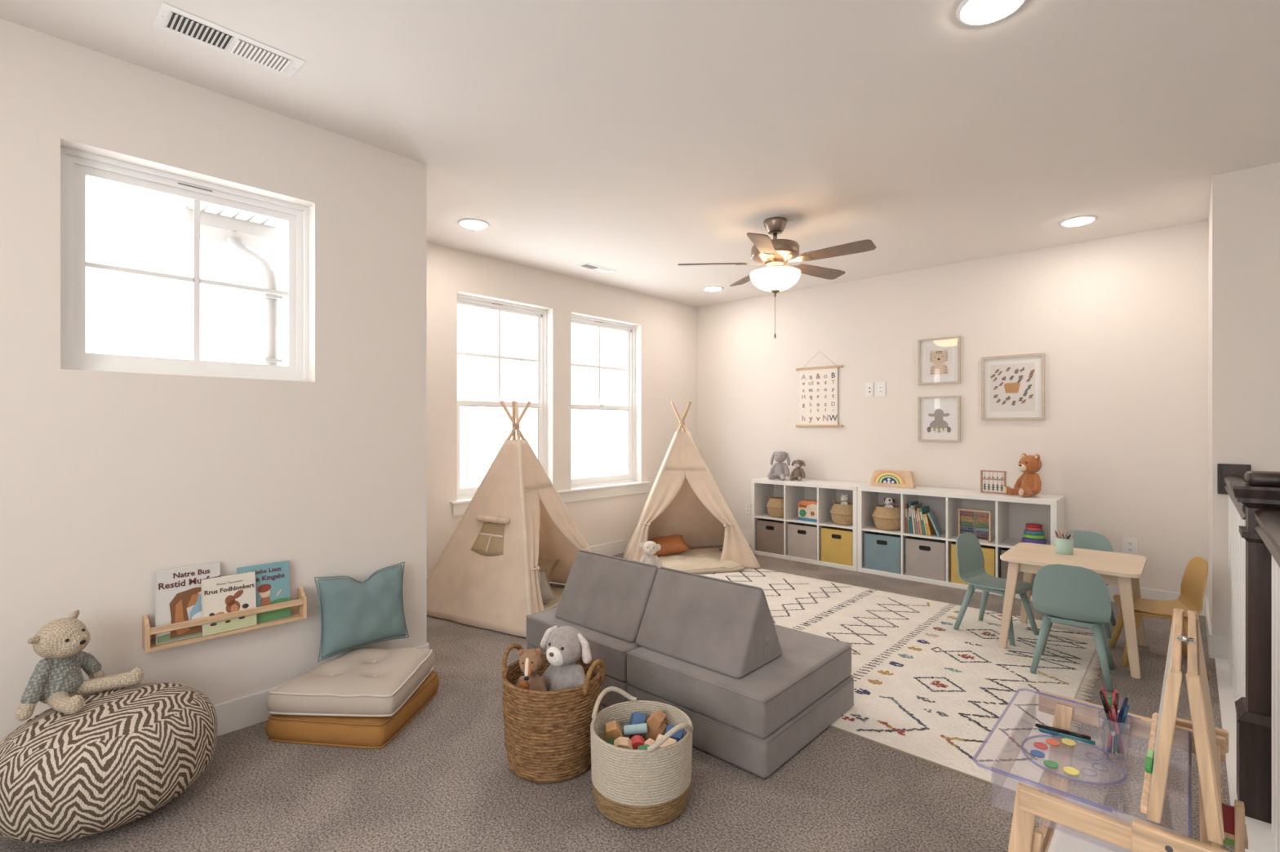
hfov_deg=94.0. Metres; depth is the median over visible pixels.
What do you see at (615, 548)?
baseboard
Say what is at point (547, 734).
woven basket
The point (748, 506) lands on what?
power outlet
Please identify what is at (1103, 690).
pen
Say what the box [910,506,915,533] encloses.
book
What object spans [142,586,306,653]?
ledge
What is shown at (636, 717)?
wooden block
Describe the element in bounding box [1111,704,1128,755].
pen
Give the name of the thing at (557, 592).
floor mat
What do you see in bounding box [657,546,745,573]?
quilt
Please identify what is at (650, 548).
stuffed animal
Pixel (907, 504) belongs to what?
book
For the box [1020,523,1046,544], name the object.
rings
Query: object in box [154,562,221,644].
picture book
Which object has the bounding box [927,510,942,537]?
book
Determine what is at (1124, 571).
table
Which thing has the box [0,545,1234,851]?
floor
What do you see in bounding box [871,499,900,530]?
basket
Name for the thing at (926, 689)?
rug
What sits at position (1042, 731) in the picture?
pen
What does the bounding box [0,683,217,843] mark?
pouf
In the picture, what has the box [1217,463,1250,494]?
rosette
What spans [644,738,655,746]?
wooden block
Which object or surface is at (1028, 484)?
teddy bear
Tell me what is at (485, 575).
teepee
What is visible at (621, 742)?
wooden block
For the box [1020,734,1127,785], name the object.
palette
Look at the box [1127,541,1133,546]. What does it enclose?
socket
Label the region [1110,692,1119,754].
pen
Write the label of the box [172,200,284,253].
roof eave
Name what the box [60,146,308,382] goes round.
window
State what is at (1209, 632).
baseboard
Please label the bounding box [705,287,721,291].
diffuser
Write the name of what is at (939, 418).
framed print
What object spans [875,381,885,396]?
wall plate
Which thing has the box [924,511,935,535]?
book
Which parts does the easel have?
leg, leg, rail, rail, easel frame, easel frame, leg, red panel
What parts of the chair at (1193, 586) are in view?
leg, leg, under frame, leg, leg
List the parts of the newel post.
moulding, cap moulding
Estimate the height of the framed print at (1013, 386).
0.534 m
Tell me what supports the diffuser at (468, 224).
attached to the recessed light at (473, 224)
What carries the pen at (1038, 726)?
in the easel
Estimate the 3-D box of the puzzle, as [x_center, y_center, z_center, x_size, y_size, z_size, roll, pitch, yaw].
[2.269,0.472,5.361,0.374,0.150,0.078,0,0,43]
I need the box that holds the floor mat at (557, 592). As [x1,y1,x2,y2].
[542,586,564,610]
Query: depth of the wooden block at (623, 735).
2.22 m
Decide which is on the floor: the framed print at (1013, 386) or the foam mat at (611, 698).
the foam mat at (611, 698)
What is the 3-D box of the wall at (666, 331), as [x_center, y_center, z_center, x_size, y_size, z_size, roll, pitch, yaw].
[-0.750,-0.052,5.657,0.195,2.740,4.406,0,0,43]
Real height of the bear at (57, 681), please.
0.308 m
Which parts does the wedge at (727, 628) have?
handle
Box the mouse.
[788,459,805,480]
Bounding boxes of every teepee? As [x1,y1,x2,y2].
[426,400,592,637]
[622,400,760,568]
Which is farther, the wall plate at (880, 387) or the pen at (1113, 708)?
the wall plate at (880, 387)
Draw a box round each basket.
[501,643,604,783]
[590,686,693,828]
[765,492,783,517]
[829,497,853,525]
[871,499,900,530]
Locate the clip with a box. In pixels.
[1144,749,1153,773]
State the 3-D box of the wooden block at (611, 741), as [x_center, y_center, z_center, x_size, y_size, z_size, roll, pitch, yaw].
[-0.112,1.125,2.088,0.060,0.061,0.049,0,0,1]
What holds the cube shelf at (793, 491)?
on the floor
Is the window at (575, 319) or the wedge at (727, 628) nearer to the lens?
the wedge at (727, 628)
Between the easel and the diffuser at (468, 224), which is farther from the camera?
the diffuser at (468, 224)
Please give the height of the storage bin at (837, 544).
0.319 m
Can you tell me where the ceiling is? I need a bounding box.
[0,0,1279,306]
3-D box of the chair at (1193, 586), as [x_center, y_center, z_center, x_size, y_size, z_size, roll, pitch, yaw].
[2.884,1.020,3.323,0.384,0.605,0.350,0,0,28]
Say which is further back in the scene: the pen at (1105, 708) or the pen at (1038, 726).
the pen at (1038, 726)
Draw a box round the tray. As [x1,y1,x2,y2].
[972,689,1191,835]
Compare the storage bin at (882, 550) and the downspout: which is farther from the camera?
the storage bin at (882, 550)
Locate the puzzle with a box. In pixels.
[871,469,915,488]
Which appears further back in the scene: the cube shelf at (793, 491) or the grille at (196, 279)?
the cube shelf at (793, 491)
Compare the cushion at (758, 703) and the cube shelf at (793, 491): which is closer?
the cushion at (758, 703)
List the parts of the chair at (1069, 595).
leg, leg, under frame, leg, leg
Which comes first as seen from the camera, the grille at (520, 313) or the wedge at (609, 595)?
the wedge at (609, 595)
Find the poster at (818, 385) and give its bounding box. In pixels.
[795,351,842,426]
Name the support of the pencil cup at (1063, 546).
on the table
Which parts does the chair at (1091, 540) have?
leg, leg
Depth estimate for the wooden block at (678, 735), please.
2.11 m
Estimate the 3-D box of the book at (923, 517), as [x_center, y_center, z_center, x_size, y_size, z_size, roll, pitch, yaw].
[2.478,0.838,5.123,0.043,0.175,0.191,0,0,43]
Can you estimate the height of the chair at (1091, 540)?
0.605 m
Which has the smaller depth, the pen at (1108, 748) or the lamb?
the pen at (1108, 748)
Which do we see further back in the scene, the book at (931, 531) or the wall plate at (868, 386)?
the wall plate at (868, 386)
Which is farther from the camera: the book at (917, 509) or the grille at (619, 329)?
the grille at (619, 329)
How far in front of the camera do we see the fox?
2.31 m
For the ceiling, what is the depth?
2.65 m
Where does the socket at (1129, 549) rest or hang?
attached to the power outlet at (1130, 545)
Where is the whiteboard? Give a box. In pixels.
[1047,795,1182,851]
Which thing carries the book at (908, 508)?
on the cube shelf at (866, 494)
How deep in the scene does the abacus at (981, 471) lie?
4.84 m
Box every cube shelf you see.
[751,477,871,571]
[857,484,1064,600]
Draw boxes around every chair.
[953,533,1039,645]
[1029,564,1115,690]
[1062,530,1115,639]
[1109,556,1209,679]
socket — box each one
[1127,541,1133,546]
[1127,547,1133,551]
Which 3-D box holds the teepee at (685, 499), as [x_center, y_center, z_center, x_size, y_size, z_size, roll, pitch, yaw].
[0.455,0.534,5.920,1.262,1.556,0.981,0,0,-3]
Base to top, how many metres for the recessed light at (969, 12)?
0.012 m
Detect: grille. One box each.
[85,200,288,359]
[457,311,537,400]
[571,327,627,405]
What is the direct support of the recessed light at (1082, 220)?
in the ceiling
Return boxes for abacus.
[958,508,992,542]
[980,470,1006,494]
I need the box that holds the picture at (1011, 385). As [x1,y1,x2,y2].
[993,367,1031,404]
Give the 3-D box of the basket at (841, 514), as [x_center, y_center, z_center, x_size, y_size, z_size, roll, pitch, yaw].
[1.930,0.804,5.635,0.275,0.242,0.275,0,0,-11]
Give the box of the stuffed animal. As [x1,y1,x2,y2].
[639,541,662,568]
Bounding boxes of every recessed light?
[457,217,489,229]
[702,285,723,291]
[955,0,1026,26]
[1058,214,1097,226]
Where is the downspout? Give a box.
[226,230,282,365]
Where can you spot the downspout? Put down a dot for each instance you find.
(268, 273)
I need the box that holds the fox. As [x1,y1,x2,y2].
[515,648,547,691]
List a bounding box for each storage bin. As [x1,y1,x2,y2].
[756,518,783,555]
[787,522,817,560]
[821,526,853,566]
[864,531,900,573]
[905,536,946,581]
[951,542,995,585]
[1000,547,1036,595]
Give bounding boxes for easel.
[972,608,1248,851]
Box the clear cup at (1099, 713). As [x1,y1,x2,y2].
[1098,712,1131,760]
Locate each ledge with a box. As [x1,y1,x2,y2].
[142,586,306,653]
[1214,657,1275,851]
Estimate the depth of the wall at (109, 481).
2.50 m
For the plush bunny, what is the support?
on the cube shelf at (793, 491)
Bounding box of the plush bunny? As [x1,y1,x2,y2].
[767,451,790,479]
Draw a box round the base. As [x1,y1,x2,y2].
[626,675,854,777]
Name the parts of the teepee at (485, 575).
canva panel, canva panel, canva panel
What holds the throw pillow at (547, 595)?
on the floor mat at (557, 592)
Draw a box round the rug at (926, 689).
[556,568,1112,793]
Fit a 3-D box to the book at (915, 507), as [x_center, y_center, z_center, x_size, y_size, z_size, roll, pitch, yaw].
[2.418,0.802,5.178,0.045,0.245,0.191,0,0,43]
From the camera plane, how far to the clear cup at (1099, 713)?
1.60 m
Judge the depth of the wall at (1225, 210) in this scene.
3.36 m
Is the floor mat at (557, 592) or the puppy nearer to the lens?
the floor mat at (557, 592)
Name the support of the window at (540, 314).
attached to the wall at (666, 331)
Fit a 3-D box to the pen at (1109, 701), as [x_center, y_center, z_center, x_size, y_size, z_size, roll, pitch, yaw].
[1.282,0.812,1.627,0.008,0.148,0.014,0,0,-14]
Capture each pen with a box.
[1035,724,1090,740]
[1038,728,1095,745]
[1099,690,1119,753]
[1101,687,1120,752]
[1106,689,1117,748]
[1106,700,1124,752]
[1107,695,1111,732]
[1109,697,1128,753]
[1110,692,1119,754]
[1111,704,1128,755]
[1111,705,1124,754]
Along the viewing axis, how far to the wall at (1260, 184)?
3.26 m
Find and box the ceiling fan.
[677,217,875,338]
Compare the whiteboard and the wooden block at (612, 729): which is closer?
the whiteboard
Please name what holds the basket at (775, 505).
on the cube shelf at (793, 491)
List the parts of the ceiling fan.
blade, blade, blade, pull chain, lamp shade, blade, blade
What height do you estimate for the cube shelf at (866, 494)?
0.770 m
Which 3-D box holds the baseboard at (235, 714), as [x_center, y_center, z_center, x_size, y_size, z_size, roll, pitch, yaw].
[-2.238,1.250,2.062,0.014,0.135,3.198,0,0,43]
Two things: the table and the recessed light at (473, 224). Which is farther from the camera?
the recessed light at (473, 224)
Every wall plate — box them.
[865,382,873,396]
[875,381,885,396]
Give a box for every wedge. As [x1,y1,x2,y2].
[555,550,658,642]
[635,567,782,678]
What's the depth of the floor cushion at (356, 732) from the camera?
2.47 m
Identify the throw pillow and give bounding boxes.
[314,561,408,662]
[537,559,559,582]
[537,569,555,603]
[648,534,689,556]
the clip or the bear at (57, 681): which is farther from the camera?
the bear at (57, 681)
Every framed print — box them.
[917,336,960,385]
[917,395,960,442]
[981,352,1044,420]
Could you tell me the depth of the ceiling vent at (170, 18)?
2.19 m
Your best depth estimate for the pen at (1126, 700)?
1.61 m
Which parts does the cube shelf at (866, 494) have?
panel, panel, shelf, panel, panel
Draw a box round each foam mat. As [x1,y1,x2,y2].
[525,607,640,681]
[525,643,629,706]
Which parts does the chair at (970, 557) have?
leg, leg, under frame, leg, leg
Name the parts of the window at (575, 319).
sash, sash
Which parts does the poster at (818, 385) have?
rod, rod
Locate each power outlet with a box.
[745,502,751,514]
[1122,537,1137,555]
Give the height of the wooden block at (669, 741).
0.078 m
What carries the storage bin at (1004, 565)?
on the cube shelf at (866, 494)
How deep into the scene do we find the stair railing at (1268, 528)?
1.83 m
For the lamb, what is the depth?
5.59 m
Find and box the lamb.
[840,493,848,504]
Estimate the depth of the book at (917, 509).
5.08 m
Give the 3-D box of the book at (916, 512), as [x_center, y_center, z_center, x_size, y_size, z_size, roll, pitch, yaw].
[2.434,0.825,5.164,0.038,0.200,0.191,0,0,43]
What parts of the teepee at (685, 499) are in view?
canva panel, canva panel, canva panel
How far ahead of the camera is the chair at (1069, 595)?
3.06 m
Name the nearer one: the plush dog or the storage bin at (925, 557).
the plush dog
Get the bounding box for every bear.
[15,609,143,721]
[1003,453,1041,497]
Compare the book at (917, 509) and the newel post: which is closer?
the newel post
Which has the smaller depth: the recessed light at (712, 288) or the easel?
the easel
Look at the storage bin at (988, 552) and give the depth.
4.82 m
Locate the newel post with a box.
[1230,471,1279,824]
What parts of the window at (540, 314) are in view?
sash, sash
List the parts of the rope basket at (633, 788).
handle, handle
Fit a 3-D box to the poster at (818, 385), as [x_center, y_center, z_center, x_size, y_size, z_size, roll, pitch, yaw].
[1.816,-0.378,6.065,0.500,0.777,0.024,0,0,43]
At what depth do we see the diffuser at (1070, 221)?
4.11 m
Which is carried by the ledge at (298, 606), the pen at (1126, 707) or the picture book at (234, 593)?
the picture book at (234, 593)
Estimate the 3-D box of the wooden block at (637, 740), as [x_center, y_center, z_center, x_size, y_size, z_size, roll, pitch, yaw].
[-0.012,1.116,2.078,0.063,0.062,0.045,0,0,-5]
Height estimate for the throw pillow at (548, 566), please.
0.339 m
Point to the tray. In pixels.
(1064, 710)
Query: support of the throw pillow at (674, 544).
on the quilt
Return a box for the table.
[998,542,1146,679]
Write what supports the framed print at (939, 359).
attached to the wall at (1120, 323)
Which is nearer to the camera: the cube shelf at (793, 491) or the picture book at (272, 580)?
the picture book at (272, 580)
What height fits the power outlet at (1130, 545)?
0.124 m
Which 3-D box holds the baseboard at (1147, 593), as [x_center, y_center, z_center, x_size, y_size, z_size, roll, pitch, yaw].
[2.302,1.250,5.626,4.398,0.135,0.014,0,0,43]
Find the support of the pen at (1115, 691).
in the clear cup at (1099, 713)
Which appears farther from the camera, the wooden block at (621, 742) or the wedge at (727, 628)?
the wedge at (727, 628)
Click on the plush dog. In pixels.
(564, 646)
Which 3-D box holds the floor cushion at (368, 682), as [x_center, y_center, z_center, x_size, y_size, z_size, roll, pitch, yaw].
[-1.283,1.138,2.712,0.546,0.130,0.506,0,0,1]
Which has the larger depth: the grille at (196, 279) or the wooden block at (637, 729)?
the grille at (196, 279)
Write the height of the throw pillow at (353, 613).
0.382 m
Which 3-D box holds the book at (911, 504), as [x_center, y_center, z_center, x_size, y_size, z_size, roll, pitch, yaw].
[2.390,0.794,5.204,0.035,0.263,0.191,0,0,43]
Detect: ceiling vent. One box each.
[153,1,305,78]
[575,262,615,273]
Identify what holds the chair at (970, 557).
on the rug at (926, 689)
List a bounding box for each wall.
[0,17,426,742]
[426,242,697,577]
[697,220,1208,597]
[1208,169,1242,636]
[1242,162,1279,471]
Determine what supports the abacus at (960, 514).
on the cube shelf at (866, 494)
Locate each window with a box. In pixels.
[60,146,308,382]
[457,293,546,499]
[571,314,635,488]
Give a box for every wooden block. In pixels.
[603,720,622,742]
[606,737,613,745]
[613,737,632,749]
[622,733,647,741]
[623,723,648,736]
[629,711,645,724]
[630,735,644,750]
[637,744,649,750]
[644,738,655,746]
[645,710,666,741]
[654,733,676,748]
[664,724,684,742]
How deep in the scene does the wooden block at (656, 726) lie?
2.17 m
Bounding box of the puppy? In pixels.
[884,497,894,507]
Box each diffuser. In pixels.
[461,221,485,229]
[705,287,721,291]
[1062,217,1093,226]
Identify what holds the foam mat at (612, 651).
on the foam mat at (611, 698)
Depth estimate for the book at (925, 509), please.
5.08 m
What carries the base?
on the floor
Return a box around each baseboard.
[213,644,427,736]
[589,538,630,555]
[742,531,1205,616]
[1205,596,1212,658]
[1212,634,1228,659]
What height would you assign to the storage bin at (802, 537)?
0.319 m
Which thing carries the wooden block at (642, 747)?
on the rope basket at (633, 788)
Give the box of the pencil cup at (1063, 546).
[1055,536,1073,555]
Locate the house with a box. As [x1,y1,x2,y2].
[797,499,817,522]
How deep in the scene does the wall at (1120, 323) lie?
4.90 m
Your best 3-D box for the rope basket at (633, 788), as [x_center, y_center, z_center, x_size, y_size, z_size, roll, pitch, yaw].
[0.005,1.150,2.101,0.387,0.330,0.356,0,0,43]
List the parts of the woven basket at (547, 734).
handle, handle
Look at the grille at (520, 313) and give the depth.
5.25 m
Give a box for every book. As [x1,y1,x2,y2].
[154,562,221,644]
[200,572,257,636]
[236,560,290,623]
[905,503,908,533]
[906,507,909,533]
[908,501,918,533]
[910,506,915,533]
[912,503,922,533]
[915,511,919,534]
[916,506,922,534]
[919,506,929,534]
[922,512,928,535]
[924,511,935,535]
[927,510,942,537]
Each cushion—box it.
[265,671,439,749]
[266,648,434,717]
[626,624,852,737]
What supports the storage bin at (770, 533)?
in the cube shelf at (793, 491)
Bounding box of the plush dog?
[540,626,591,691]
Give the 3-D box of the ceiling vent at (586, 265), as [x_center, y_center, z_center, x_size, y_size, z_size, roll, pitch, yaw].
[-0.392,-1.417,5.373,0.140,0.010,0.370,0,0,43]
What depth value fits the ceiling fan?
4.03 m
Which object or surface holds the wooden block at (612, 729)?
on the rope basket at (633, 788)
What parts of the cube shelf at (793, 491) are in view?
panel, shelf, panel, panel, panel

